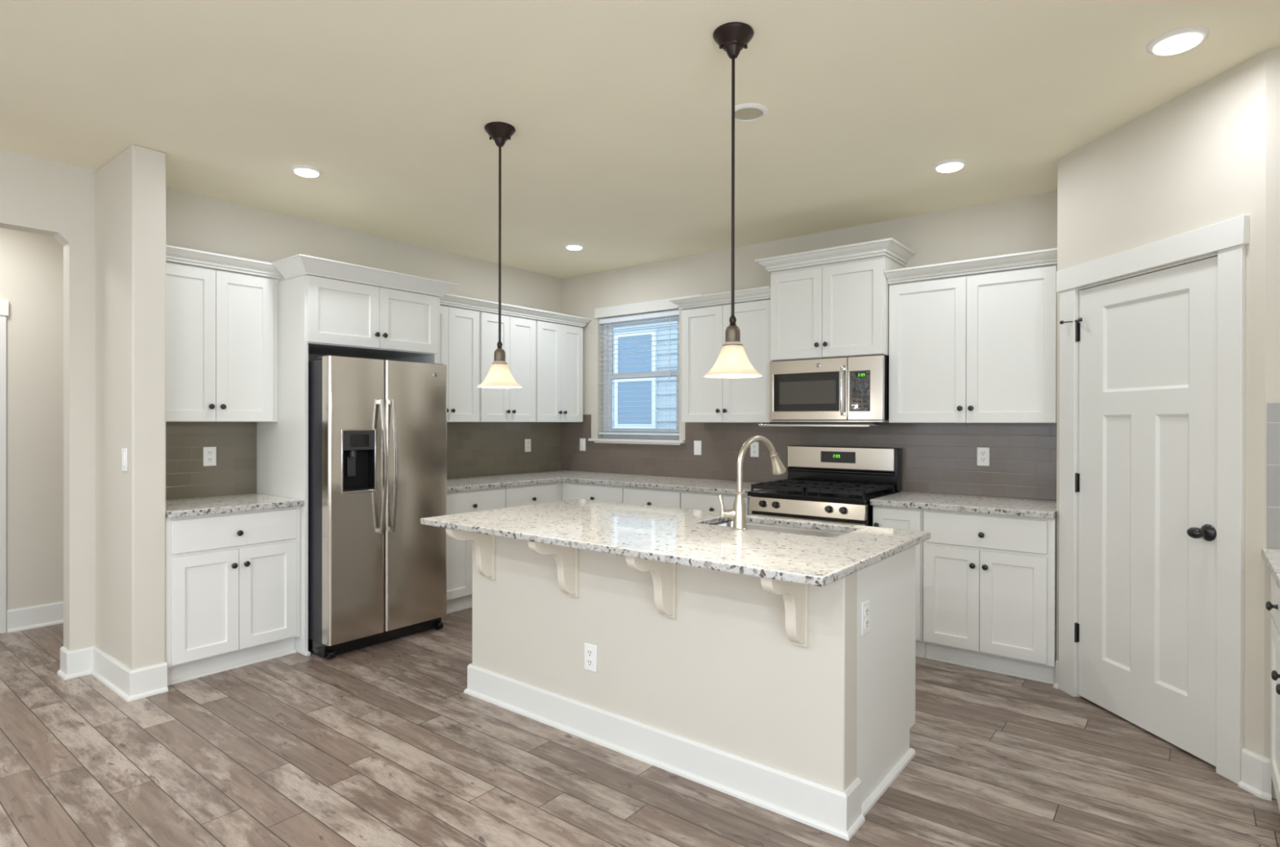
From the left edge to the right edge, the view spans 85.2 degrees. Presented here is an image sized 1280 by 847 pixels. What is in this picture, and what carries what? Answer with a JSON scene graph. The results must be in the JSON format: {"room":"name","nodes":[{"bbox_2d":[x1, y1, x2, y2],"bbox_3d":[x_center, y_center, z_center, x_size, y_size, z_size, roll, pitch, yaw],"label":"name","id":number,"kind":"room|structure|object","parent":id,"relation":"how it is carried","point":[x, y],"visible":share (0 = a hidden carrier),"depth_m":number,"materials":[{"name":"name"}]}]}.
{"room":"kitchen","nodes":[
{"label":"kitchen","id":0,"kind":"room"},
{"bbox_2d":[0,227,63,609],"bbox_3d":[-4.444,-0.015,4.224,0.120,2.747,4.000,0,0,38],"label":"wall","id":1,"kind":"structure","parent":0,"point":[32,264],"depth_m":4.64,"materials":[{"name":"paint"}]},
{"bbox_2d":[0,299,8,633],"bbox_3d":[-4.419,0.280,4.140,0.024,2.158,0.998,0,0,38],"label":"trim","id":2,"kind":"structure","parent":1,"relation":"attached to","point":[4,304],"depth_m":4.51,"materials":[{"name":"white wood"}]},
{"bbox_2d":[6,600,63,632],"bbox_3d":[-3.669,1.286,5.090,0.028,0.143,1.442,0,0,38],"label":"baseboard","id":3,"kind":"structure","parent":1,"relation":"attached to","point":[52,613],"depth_m":4.63,"materials":[{"name":"white wood"}]},
{"bbox_2d":[96,144,165,669],"bbox_3d":[-2.707,-0.011,3.692,0.606,2.747,0.147,0,0,38],"label":"wall partition","id":4,"kind":"structure","parent":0,"point":[131,188],"depth_m":3.54,"materials":[{"name":"paint"}]},
{"bbox_2d":[57,644,168,701],"bbox_3d":[-2.793,1.291,3.658,0.793,0.143,0.176,0,0,28],"label":"baseboard","id":5,"kind":"structure","parent":4,"relation":"attached to","point":[130,684],"depth_m":3.57,"materials":[{"name":"white wood"}]},
{"bbox_2d":[121,448,127,471],"bbox_3d":[-2.601,0.183,3.509,0.072,0.116,0.010,0,0,38],"label":"light switch","id":6,"kind":"object","parent":4,"relation":"attached to","point":[124,451],"visible":1,"depth_m":3.50,"materials":[{"name":"white plastic"}]},
{"bbox_2d":[0,148,561,650],"bbox_3d":[-3.595,-0.012,3.153,0.120,2.747,9.270,0,0,38],"label":"wall","id":7,"kind":"structure","parent":0,"point":[41,196],"depth_m":3.81,"materials":[{"name":"paint"}]},
{"bbox_2d":[165,422,256,499],"bbox_3d":[-2.681,0.219,4.207,0.006,0.456,0.688,0,0,38],"label":"tile backsplash","id":8,"kind":"structure","parent":7,"relation":"attached to","point":[234,472],"depth_m":4.26,"materials":[{"name":"grey tile"}]},
{"bbox_2d":[203,446,216,466],"bbox_3d":[-2.631,0.201,4.258,0.009,0.116,0.072,0,0,38],"label":"wall outlet","id":9,"kind":"object","parent":8,"relation":"attached to","point":[209,452],"visible":1,"depth_m":4.25,"materials":[{"name":"white plastic"}]},
{"bbox_2d":[206,449,213,455],"bbox_3d":[-2.629,0.180,4.256,0.004,0.031,0.034,0,0,38],"label":"socket","id":10,"kind":"object","parent":9,"relation":"attached to","point":[209,452],"depth_m":4.25,"materials":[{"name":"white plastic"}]},
{"bbox_2d":[206,457,213,462],"bbox_3d":[-2.629,0.222,4.256,0.004,0.031,0.034,0,0,38],"label":"socket","id":11,"kind":"object","parent":9,"relation":"attached to","point":[208,459],"depth_m":4.25,"materials":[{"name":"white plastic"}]},
{"bbox_2d":[165,261,277,421],"bbox_3d":[-2.544,-0.449,4.098,0.353,0.878,0.688,0,0,38],"label":"upper cabinet","id":12,"kind":"object","parent":7,"relation":"attached to","point":[221,326],"visible":0.86,"depth_m":4.01,"materials":[{"name":"white wood"}]},
{"bbox_2d":[165,244,592,327],"bbox_3d":[-1.524,-0.919,5.075,0.739,0.090,3.489,0,0,38],"label":"crown molding","id":13,"kind":"structure","parent":7,"relation":"attached to","point":[299,264],"depth_m":4.26,"materials":[{"name":"white wood"}]},
{"bbox_2d":[440,304,479,422],"bbox_3d":[-1.560,-0.450,5.344,0.353,0.878,0.598,0,0,38],"label":"upper cabinet","id":14,"kind":"object","parent":7,"relation":"attached to","point":[459,326],"visible":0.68,"depth_m":5.35,"materials":[{"name":"white wood"}]},
{"bbox_2d":[446,422,561,478],"bbox_3d":[-1.318,0.217,5.934,0.006,0.456,1.823,0,0,38],"label":"tile backsplash","id":15,"kind":"structure","parent":7,"relation":"attached to","point":[473,449],"depth_m":6.06,"materials":[{"name":"grey tile"}]},
{"bbox_2d":[524,438,530,451],"bbox_3d":[-1.015,0.198,6.306,0.009,0.116,0.072,0,0,38],"label":"wall outlet","id":16,"kind":"object","parent":15,"relation":"attached to","point":[527,441],"visible":1,"depth_m":6.30,"materials":[{"name":"white plastic"}]},
{"bbox_2d":[478,311,535,422],"bbox_3d":[-1.186,-0.450,5.818,0.353,0.878,0.600,0,0,38],"label":"upper cabinet","id":17,"kind":"object","parent":7,"relation":"attached to","point":[517,334],"visible":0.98,"depth_m":5.73,"materials":[{"name":"white wood"}]},
{"bbox_2d":[534,320,582,422],"bbox_3d":[-0.818,-0.451,6.285,0.353,0.878,0.582,0,0,38],"label":"upper cabinet","id":18,"kind":"object","parent":7,"relation":"attached to","point":[558,347],"visible":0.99,"depth_m":6.18,"materials":[{"name":"white wood"}]},
{"bbox_2d":[0,0,1279,278],"bbox_3d":[-1.869,-1.440,1.790,7.170,0.120,9.270,0,0,38],"label":"ceiling","id":19,"kind":"structure","parent":0,"point":[620,148],"depth_m":2.96,"materials":[{"name":"paint"}]},
{"bbox_2d":[290,164,322,177],"bbox_3d":[-1.825,-1.372,3.811,0.160,0.023,0.160,0,0,38],"label":"recessed light","id":20,"kind":"object","parent":19,"relation":"in","point":[300,170],"visible":1,"depth_m":3.78,"materials":[{"name":"white plastic"}]},
{"bbox_2d":[477,121,521,387],"bbox_3d":[-0.656,-0.775,3.258,0.206,1.211,0.206,0,0,38],"label":"pendant lamp","id":21,"kind":"object","parent":19,"relation":"hanging from","point":[499,375],"visible":1,"depth_m":3.23,"materials":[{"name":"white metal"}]},
{"bbox_2d":[564,243,584,250],"bbox_3d":[-0.513,-1.373,5.437,0.160,0.023,0.160,0,0,38],"label":"recessed light","id":22,"kind":"object","parent":19,"relation":"in","point":[575,246],"visible":1,"depth_m":5.40,"materials":[{"name":"white plastic"}]},
{"bbox_2d":[703,22,762,377],"bbox_3d":[0.329,-0.772,2.460,0.206,1.211,0.206,0,0,38],"label":"pendant lamp","id":23,"kind":"object","parent":19,"relation":"hanging from","point":[732,362],"visible":1,"depth_m":2.44,"materials":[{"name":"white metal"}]},
{"bbox_2d":[728,102,768,121],"bbox_3d":[0.478,-1.372,3.085,0.176,0.012,0.176,0,0,38],"label":"recessed light","id":24,"kind":"object","parent":19,"relation":"in","point":[750,112],"visible":0.91,"depth_m":3.07,"materials":[{"name":"white plastic"}]},
{"bbox_2d":[932,159,967,173],"bbox_3d":[1.652,-1.366,3.714,0.170,0.023,0.170,0,0,38],"label":"recessed light","id":25,"kind":"object","parent":19,"relation":"in","point":[951,165],"visible":1,"depth_m":3.68,"materials":[{"name":"white plastic"}]},
{"bbox_2d":[1146,26,1209,55],"bbox_3d":[1.931,-1.363,2.501,0.180,0.023,0.180,0,0,38],"label":"recessed light","id":26,"kind":"object","parent":19,"relation":"in","point":[1178,41],"visible":1,"depth_m":2.47,"materials":[{"name":"white plastic"}]},
{"bbox_2d":[0,607,1279,846],"bbox_3d":[-1.874,1.407,1.796,7.170,0.080,9.270,0,0,38],"label":"floor","id":27,"kind":"structure","parent":0,"point":[382,744],"depth_m":2.72,"materials":[{"name":"brown wood"}]},
{"bbox_2d":[165,506,299,684],"bbox_3d":[-2.434,0.923,4.012,0.638,0.878,0.688,0,0,38],"label":"base cabinet","id":28,"kind":"object","parent":27,"relation":"on","point":[233,579],"visible":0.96,"depth_m":3.81,"materials":[{"name":"white wood"}]},
{"bbox_2d":[165,493,303,518],"bbox_3d":[-2.433,0.465,4.011,0.638,0.034,0.688,0,0,38],"label":"countertop","id":29,"kind":"structure","parent":28,"relation":"on","point":[194,506],"depth_m":3.91,"materials":[{"name":"stone"}]},
{"bbox_2d":[256,274,439,655],"bbox_3d":[-1.909,0.244,4.635,0.688,2.235,0.942,0,0,38],"label":"refrigerator surround","id":30,"kind":"object","parent":27,"relation":"on","point":[317,315],"visible":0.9,"depth_m":4.25,"materials":[{"name":"white wood"}]},
{"bbox_2d":[307,355,446,659],"bbox_3d":[-1.822,0.484,4.526,0.904,1.757,0.812,0,0,38],"label":"refrigerator","id":31,"kind":"object","parent":27,"relation":"on","point":[377,428],"visible":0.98,"depth_m":4.20,"materials":[{"name":"grey metal"}]},
{"bbox_2d":[446,486,505,613],"bbox_3d":[-1.444,0.922,5.266,0.638,0.878,0.617,0,0,38],"label":"base cabinet","id":32,"kind":"object","parent":27,"relation":"on","point":[459,553],"visible":0.24,"depth_m":5.03,"materials":[{"name":"white wood"}]},
{"bbox_2d":[446,470,759,495],"bbox_3d":[-0.376,0.466,5.196,2.400,0.034,1.831,0,0,38],"label":"countertop","id":33,"kind":"structure","parent":32,"relation":"on","point":[455,484],"depth_m":5.45,"materials":[{"name":"stone"}]},
{"bbox_2d":[504,481,562,507],"bbox_3d":[-0.879,0.922,5.983,0.638,0.878,1.204,0,0,38],"label":"drawer","id":34,"kind":"object","parent":27,"relation":"on","point":[531,494],"visible":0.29,"depth_m":5.54,"materials":[{"name":"white wood"}]},
{"bbox_2d":[562,481,624,502],"bbox_3d":[-0.221,0.923,5.834,0.673,0.878,0.638,0,0,38],"label":"drawer","id":35,"kind":"object","parent":27,"relation":"on","point":[571,491],"visible":0.16,"depth_m":5.59,"materials":[{"name":"white wood"}]},
{"bbox_2d":[622,486,682,507],"bbox_3d":[0.258,0.925,5.456,0.543,0.878,0.638,0,0,38],"label":"drawer","id":36,"kind":"object","parent":27,"relation":"on","point":[632,495],"visible":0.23,"depth_m":5.22,"materials":[{"name":"white wood"}]},
{"bbox_2d":[445,528,915,839],"bbox_3d":[0.081,0.926,3.146,2.016,0.884,1.065,0,0,38],"label":"kitchen island","id":37,"kind":"object","parent":27,"relation":"on","point":[770,694],"visible":0.77,"depth_m":2.69,"materials":[{"name":"paint"}]},
{"bbox_2d":[584,642,596,671],"bbox_3d":[-0.216,1.018,3.030,0.072,0.116,0.009,0,0,38],"label":"wall outlet","id":38,"kind":"object","parent":37,"relation":"attached to","point":[590,650],"visible":1,"depth_m":3.02,"materials":[{"name":"white plastic"}]},
{"bbox_2d":[586,648,592,656],"bbox_3d":[-0.217,0.997,3.028,0.034,0.031,0.004,0,0,38],"label":"socket","id":39,"kind":"object","parent":38,"relation":"attached to","point":[589,651],"depth_m":3.03,"materials":[{"name":"white plastic"}]},
{"bbox_2d":[586,657,592,666],"bbox_3d":[-0.218,1.039,3.028,0.034,0.031,0.004,0,0,38],"label":"socket","id":40,"kind":"object","parent":38,"relation":"attached to","point":[589,660],"depth_m":3.03,"materials":[{"name":"white plastic"}]},
{"bbox_2d":[420,498,930,586],"bbox_3d":[0.087,0.469,3.128,2.030,0.030,1.104,0,0,38],"label":"island countertop","id":41,"kind":"structure","parent":37,"relation":"on","point":[671,535],"depth_m":2.81,"materials":[{"name":"stone"}]},
{"bbox_2d":[717,435,786,530],"bbox_3d":[0.514,0.254,3.062,0.379,0.402,0.103,0,0,-35],"label":"kitchen faucet","id":42,"kind":"object","parent":41,"relation":"on","point":[738,513],"visible":1,"depth_m":2.97,"materials":[{"name":"silver metal"}]},
{"bbox_2d":[732,491,747,530],"bbox_3d":[0.427,0.373,2.980,0.066,0.163,0.066,0,0,38],"label":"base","id":43,"kind":"object","parent":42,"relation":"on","point":[739,510],"depth_m":2.96,"materials":[{"name":"silver metal"}]},
{"bbox_2d":[712,520,847,537],"bbox_3d":[0.608,0.578,3.123,0.699,0.185,0.367,0,0,38],"label":"sink","id":44,"kind":"object","parent":41,"relation":"in","point":[729,523],"visible":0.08,"depth_m":3.27,"materials":[{"name":"metal"}]},
{"bbox_2d":[861,599,870,635],"bbox_3d":[0.805,0.691,2.480,0.009,0.116,0.072,0,0,38],"label":"wall outlet","id":45,"kind":"object","parent":37,"relation":"attached to","point":[865,605],"visible":1,"depth_m":2.47,"materials":[{"name":"white plastic"}]},
{"bbox_2d":[864,606,868,616],"bbox_3d":[0.807,0.669,2.479,0.004,0.031,0.034,0,0,38],"label":"socket","id":46,"kind":"object","parent":45,"relation":"attached to","point":[866,608],"depth_m":2.47,"materials":[{"name":"white plastic"}]},
{"bbox_2d":[864,617,868,628],"bbox_3d":[0.807,0.712,2.479,0.004,0.031,0.034,0,0,38],"label":"socket","id":47,"kind":"object","parent":45,"relation":"attached to","point":[866,620],"depth_m":2.47,"materials":[{"name":"white plastic"}]},
{"bbox_2d":[680,490,751,514],"bbox_3d":[0.703,0.926,5.105,0.588,0.878,0.638,0,0,38],"label":"base cabinet","id":48,"kind":"object","parent":27,"relation":"on","point":[708,501],"visible":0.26,"depth_m":4.92,"materials":[{"name":"white wood"}]},
{"bbox_2d":[747,444,902,526],"bbox_3d":[1.221,0.764,4.629,0.794,1.205,0.727,0,0,38],"label":"gas range","id":49,"kind":"object","parent":27,"relation":"on","point":[837,484],"visible":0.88,"depth_m":4.61,"materials":[{"name":"silver metal"}]},
{"bbox_2d":[751,501,873,526],"bbox_3d":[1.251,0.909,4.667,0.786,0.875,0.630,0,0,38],"label":"control panel","id":50,"kind":"object","parent":49,"relation":"in","point":[868,522],"depth_m":4.29,"materials":[{"name":"silver metal"}]},
{"bbox_2d":[747,488,897,504],"bbox_3d":[1.205,0.466,4.608,0.794,0.031,0.590,0,0,38],"label":"cooktop","id":51,"kind":"object","parent":49,"relation":"in","point":[805,496],"depth_m":4.40,"materials":[{"name":"black metal"}]},
{"bbox_2d":[872,505,925,657],"bbox_3d":[1.687,0.929,4.329,0.288,0.878,0.638,0,0,38],"label":"base cabinet","id":52,"kind":"object","parent":27,"relation":"on","point":[890,517],"visible":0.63,"depth_m":4.05,"materials":[{"name":"white wood"}]},
{"bbox_2d":[922,508,1056,684],"bbox_3d":[2.062,0.930,4.033,0.661,0.878,0.638,0,0,38],"label":"base cabinet","id":53,"kind":"object","parent":27,"relation":"on","point":[989,580],"visible":0.99,"depth_m":3.79,"materials":[{"name":"white wood"}]},
{"bbox_2d":[870,491,1056,518],"bbox_3d":[1.948,0.472,4.122,0.955,0.034,0.638,0,0,38],"label":"countertop","id":54,"kind":"structure","parent":53,"relation":"on","point":[1035,508],"depth_m":3.98,"materials":[{"name":"stone"}]},
{"bbox_2d":[1265,574,1279,809],"bbox_3d":[2.155,0.935,1.890,0.640,0.878,1.198,0,0,38],"label":"base cabinet","id":55,"kind":"object","parent":27,"relation":"on","point":[1273,606],"visible":0.95,"depth_m":2.42,"materials":[{"name":"white wood"}]},
{"bbox_2d":[1261,547,1279,589],"bbox_3d":[2.163,0.477,1.893,0.633,0.034,1.225,0,0,38],"label":"countertop","id":56,"kind":"structure","parent":55,"relation":"on","point":[1271,557],"depth_m":2.34,"materials":[{"name":"stone"}]},
{"bbox_2d":[561,191,1057,500],"bbox_3d":[0.974,-0.008,5.375,4.300,2.747,0.120,0,0,38],"label":"wall","id":57,"kind":"structure","parent":0,"point":[1024,224],"depth_m":5.31,"materials":[{"name":"paint"}]},
{"bbox_2d":[588,293,702,444],"bbox_3d":[0.052,-0.437,6.073,1.215,1.230,0.163,0,0,38],"label":"window","id":58,"kind":"structure","parent":57,"relation":"in","point":[657,304],"depth_m":6.18,"materials":[{"name":"plastic"}]},
{"bbox_2d":[599,309,679,435],"bbox_3d":[-0.013,-0.428,6.113,0.898,1.057,0.071,0,0,38],"label":"blind","id":59,"kind":"object","parent":58,"relation":"attached to","point":[669,313],"visible":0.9,"depth_m":6.08,"materials":[{"name":"white plastic"}]},
{"bbox_2d":[667,285,770,309],"bbox_3d":[0.681,-0.922,5.277,0.873,0.072,0.392,0,0,38],"label":"crown molding","id":60,"kind":"structure","parent":57,"relation":"attached to","point":[764,292],"depth_m":5.14,"materials":[{"name":"white wood"}]},
{"bbox_2d":[681,298,772,422],"bbox_3d":[0.721,-0.446,5.271,0.804,0.878,0.353,0,0,38],"label":"upper cabinet","id":61,"kind":"object","parent":57,"relation":"attached to","point":[704,399],"visible":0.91,"depth_m":5.17,"materials":[{"name":"white wood"}]},
{"bbox_2d":[561,414,1057,500],"bbox_3d":[0.883,0.186,5.365,4.167,0.528,0.006,0,0,38],"label":"tile backsplash","id":62,"kind":"structure","parent":57,"relation":"attached to","point":[937,457],"depth_m":4.73,"materials":[{"name":"grey tile"}]},
{"bbox_2d":[579,438,585,450],"bbox_3d":[-0.534,0.196,6.473,0.072,0.116,0.010,0,0,38],"label":"light switch","id":63,"kind":"object","parent":62,"relation":"attached to","point":[582,441],"visible":1,"depth_m":6.47,"materials":[{"name":"white plastic"}]},
{"bbox_2d":[693,440,701,454],"bbox_3d":[0.470,0.199,5.681,0.072,0.116,0.010,0,0,38],"label":"light switch","id":64,"kind":"object","parent":62,"relation":"attached to","point":[697,444],"visible":1,"depth_m":5.67,"materials":[{"name":"white plastic"}]},
{"bbox_2d":[750,441,759,457],"bbox_3d":[0.881,0.199,5.357,0.072,0.116,0.009,0,0,38],"label":"wall outlet","id":65,"kind":"object","parent":62,"relation":"attached to","point":[754,446],"visible":0.91,"depth_m":5.35,"materials":[{"name":"white plastic"}]},
{"bbox_2d":[977,447,989,466],"bbox_3d":[2.148,0.207,4.357,0.072,0.116,0.009,0,0,38],"label":"wall outlet","id":66,"kind":"object","parent":62,"relation":"attached to","point":[983,453],"visible":1,"depth_m":4.35,"materials":[{"name":"white plastic"}]},
{"bbox_2d":[980,450,986,455],"bbox_3d":[2.147,0.186,4.355,0.034,0.031,0.004,0,0,38],"label":"socket","id":67,"kind":"object","parent":66,"relation":"attached to","point":[982,452],"depth_m":4.35,"materials":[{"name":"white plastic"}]},
{"bbox_2d":[980,457,986,462],"bbox_3d":[2.147,0.228,4.355,0.034,0.031,0.004,0,0,38],"label":"socket","id":68,"kind":"object","parent":66,"relation":"attached to","point":[982,459],"depth_m":4.35,"materials":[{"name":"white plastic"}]},
{"bbox_2d":[770,255,903,360],"bbox_3d":[1.327,-0.744,4.745,0.791,0.618,0.428,0,0,38],"label":"upper cabinet","id":69,"kind":"object","parent":57,"relation":"attached to","point":[840,309],"visible":1,"depth_m":4.57,"materials":[{"name":"white wood"}]},
{"bbox_2d":[758,355,888,426],"bbox_3d":[1.283,-0.206,4.691,0.790,0.454,0.548,0,0,38],"label":"microwave","id":70,"kind":"object","parent":69,"relation":"attached to","point":[850,391],"visible":0.99,"depth_m":4.56,"materials":[{"name":"silver metal"}]},
{"bbox_2d":[755,237,915,272],"bbox_3d":[1.313,-1.094,4.726,0.943,0.080,0.472,0,0,38],"label":"crown molding","id":71,"kind":"structure","parent":69,"relation":"on","point":[891,248],"depth_m":4.53,"materials":[{"name":"white wood"}]},
{"bbox_2d":[888,264,1057,422],"bbox_3d":[2.038,-0.442,4.232,0.955,0.878,0.353,0,0,38],"label":"upper cabinet","id":72,"kind":"object","parent":57,"relation":"attached to","point":[980,348],"visible":0.97,"depth_m":4.10,"materials":[{"name":"white wood"}]},
{"bbox_2d":[884,248,1057,284],"bbox_3d":[1.944,-0.918,4.113,0.957,0.072,0.130,0,0,38],"label":"crown molding","id":73,"kind":"structure","parent":72,"relation":"on","point":[1046,257],"depth_m":4.07,"materials":[{"name":"white wood"}]},
{"bbox_2d":[1056,50,1266,756],"bbox_3d":[2.295,-0.002,3.107,0.110,2.747,1.078,0,0,-7],"label":"wall","id":74,"kind":"structure","parent":0,"point":[1196,160],"depth_m":2.80,"materials":[{"name":"paint"}]},
{"bbox_2d":[1053,658,1058,688],"bbox_3d":[2.164,1.299,3.611,0.028,0.143,0.025,0,0,-7],"label":"baseboard","id":75,"kind":"structure","parent":74,"relation":"attached to","point":[1055,684],"depth_m":3.61,"materials":[{"name":"white wood"}]},
{"bbox_2d":[1059,256,1217,766],"bbox_3d":[2.216,0.348,3.145,0.116,2.023,0.823,0,0,-7],"label":"door","id":76,"kind":"structure","parent":74,"relation":"in","point":[1146,480],"depth_m":3.07,"materials":[{"name":"white wood"}]},
{"bbox_2d":[1056,215,1249,783],"bbox_3d":[2.280,0.293,3.123,0.136,2.157,0.992,0,0,-7],"label":"trim","id":77,"kind":"structure","parent":74,"relation":"attached to","point":[1229,238],"depth_m":2.72,"materials":[{"name":"white wood"}]},
{"bbox_2d":[1238,747,1271,799],"bbox_3d":[2.287,1.301,2.587,0.041,0.143,0.109,0,0,-16],"label":"baseboard","id":78,"kind":"structure","parent":74,"relation":"attached to","point":[1255,773],"depth_m":2.58,"materials":[{"name":"white wood"}]},
{"bbox_2d":[1263,46,1279,798],"bbox_3d":[2.646,0.000,2.365,0.786,2.747,0.110,0,0,38],"label":"wall","id":79,"kind":"structure","parent":0,"point":[1272,239],"depth_m":2.56,"materials":[{"name":"paint"}]},
{"bbox_2d":[1266,403,1279,549],"bbox_3d":[2.547,0.193,2.366,0.618,0.532,0.008,0,0,38],"label":"tile backsplash","id":80,"kind":"structure","parent":79,"relation":"attached to","point":[1273,409],"depth_m":2.54,"materials":[{"name":"grey tile"}]},
{"label":"outside","id":81,"kind":"structure","parent":0,"visible":0},
{"bbox_3d":[0.050,1.806,9.297,14.000,0.100,4.870,0,0,38],"label":"ground","id":82,"kind":"structure","parent":81,"visible":0},
{"bbox_2d":[612,320,677,428],"bbox_3d":[0.355,-0.584,9.673,8.000,4.878,0.200,0,0,38],"label":"neighbouring house","id":83,"kind":"structure","parent":82,"relation":"on","point":[645,405],"depth_m":9.78,"materials":[{"name":"blue"}]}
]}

